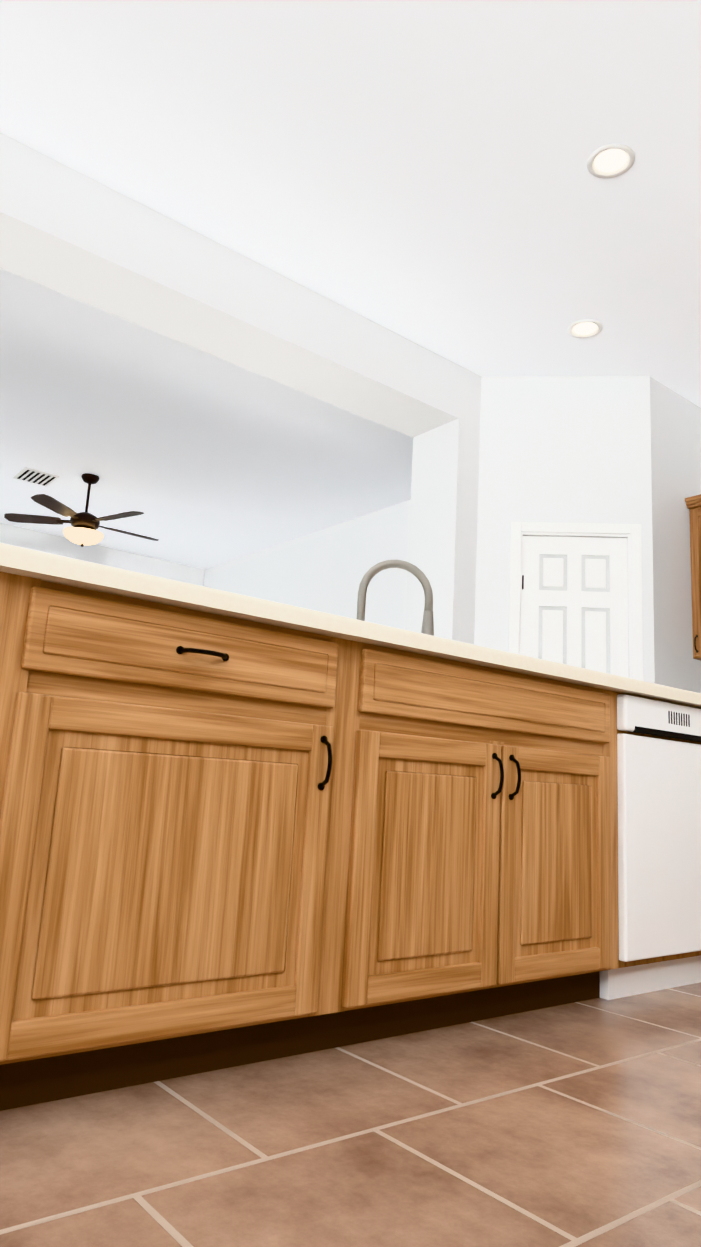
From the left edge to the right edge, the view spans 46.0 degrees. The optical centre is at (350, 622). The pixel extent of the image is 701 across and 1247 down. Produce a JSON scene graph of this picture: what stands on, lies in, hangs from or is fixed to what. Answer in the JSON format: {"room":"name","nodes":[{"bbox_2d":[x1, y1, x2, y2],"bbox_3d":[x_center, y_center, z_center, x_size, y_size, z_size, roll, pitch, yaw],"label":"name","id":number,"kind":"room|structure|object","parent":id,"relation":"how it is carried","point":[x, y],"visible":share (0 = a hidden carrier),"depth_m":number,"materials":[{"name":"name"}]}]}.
{"room":"kitchen","nodes":[
{"label":"kitchen","id":0,"kind":"room"},
{"bbox_2d":[0,268,412,568],"bbox_3d":[-3.543,-1.674,5.884,8.650,0.100,5.221,12,-14,-37],"label":"ceiling","id":1,"kind":"structure","parent":0,"point":[198,458],"depth_m":6.38,"materials":[{"name":"paint"}]},
{"bbox_2d":[13,467,59,486],"bbox_3d":[-2.790,-1.287,7.327,0.300,0.012,0.350,12,-14,-37],"label":"ceiling vent","id":2,"kind":"object","parent":1,"relation":"in","point":[34,476],"visible":1,"depth_m":7.30,"materials":[{"name":"white metal"}]},
{"bbox_2d":[4,473,158,546],"bbox_3d":[-2.257,-0.957,7.224,1.267,0.639,1.313,12,-14,-37],"label":"ceiling fan","id":3,"kind":"object","parent":1,"relation":"hanging from","point":[82,531],"visible":1,"depth_m":7.08,"materials":[{"name":"brown wood"}]},
{"bbox_2d":[0,133,587,651],"bbox_3d":[-1.779,-0.522,3.464,8.470,3.300,0.450,12,-14,-37],"label":"wall","id":4,"kind":"structure","parent":0,"point":[494,459],"depth_m":5.20,"materials":[{"name":"paint"}]},
{"bbox_2d":[508,522,642,680],"bbox_3d":[1.373,0.497,5.079,0.810,2.280,0.151,2,-11,7],"label":"pantry door","id":5,"kind":"structure","parent":4,"relation":"in","point":[575,594],"depth_m":5.19,"materials":[{"name":"white wood"}]},
{"bbox_2d":[0,982,700,1246],"bbox_3d":[1.621,1.266,2.862,13.970,0.060,4.540,12,-14,-37],"label":"floor","id":6,"kind":"structure","parent":0,"point":[576,1124],"depth_m":1.32,"materials":[{"name":"brown tile"}]},
{"bbox_2d":[0,555,700,1110],"bbox_3d":[0.109,0.592,2.338,2.538,0.890,0.795,12,-14,-37],"label":"kitchen island","id":7,"kind":"object","parent":6,"relation":"on","point":[238,829],"depth_m":1.72,"materials":[{"name":"brown wood"}]},
{"bbox_2d":[0,543,700,698],"bbox_3d":[0.075,0.170,2.617,2.750,0.040,1.175,12,-14,-37],"label":"island countertop","id":8,"kind":"structure","parent":7,"relation":"on","point":[5,549],"depth_m":1.73,"materials":[{"name":"beige stone"}]},
{"bbox_2d":[357,559,433,634],"bbox_3d":[0.161,-0.008,2.913,0.288,0.434,0.183,12,-14,-37],"label":"faucet","id":9,"kind":"object","parent":8,"relation":"on","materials":[{"name":"silver metal"}]},
{"bbox_2d":[0,0,700,407],"bbox_3d":[1.701,-2.025,3.649,13.970,0.100,4.880,12,-14,-37],"label":"ceiling","id":10,"kind":"structure","parent":0,"point":[416,172],"depth_m":3.61,"materials":[{"name":"paint"}]},
{"bbox_2d":[568,319,602,338],"bbox_3d":[1.392,-1.748,4.900,0.200,0.030,0.200,12,-14,-37],"label":"recessed light","id":11,"kind":"object","parent":10,"relation":"in","point":[584,328],"visible":1,"depth_m":4.89,"materials":[{"name":"white plastic"}]},
{"bbox_2d":[587,143,634,178],"bbox_3d":[1.137,-2.019,3.604,0.200,0.030,0.200,12,-14,-37],"label":"recessed light","id":12,"kind":"object","parent":10,"relation":"in","point":[609,161],"visible":1,"depth_m":3.60,"materials":[{"name":"white plastic"}]},
{"bbox_2d":[688,413,700,692],"bbox_3d":[2.918,0.062,5.075,0.120,3.300,1.560,12,-14,-37],"label":"wall","id":13,"kind":"structure","parent":0,"point":[694,422],"depth_m":5.66,"materials":[{"name":"paint"}]},
{"bbox_2d":[686,498,700,660],"bbox_3d":[2.546,-0.291,5.274,0.327,1.050,0.625,12,-14,-37],"label":"upper cabinet","id":14,"kind":"object","parent":13,"relation":"attached to","point":[693,504],"depth_m":5.39,"materials":[{"name":"brown wood"}]}
]}

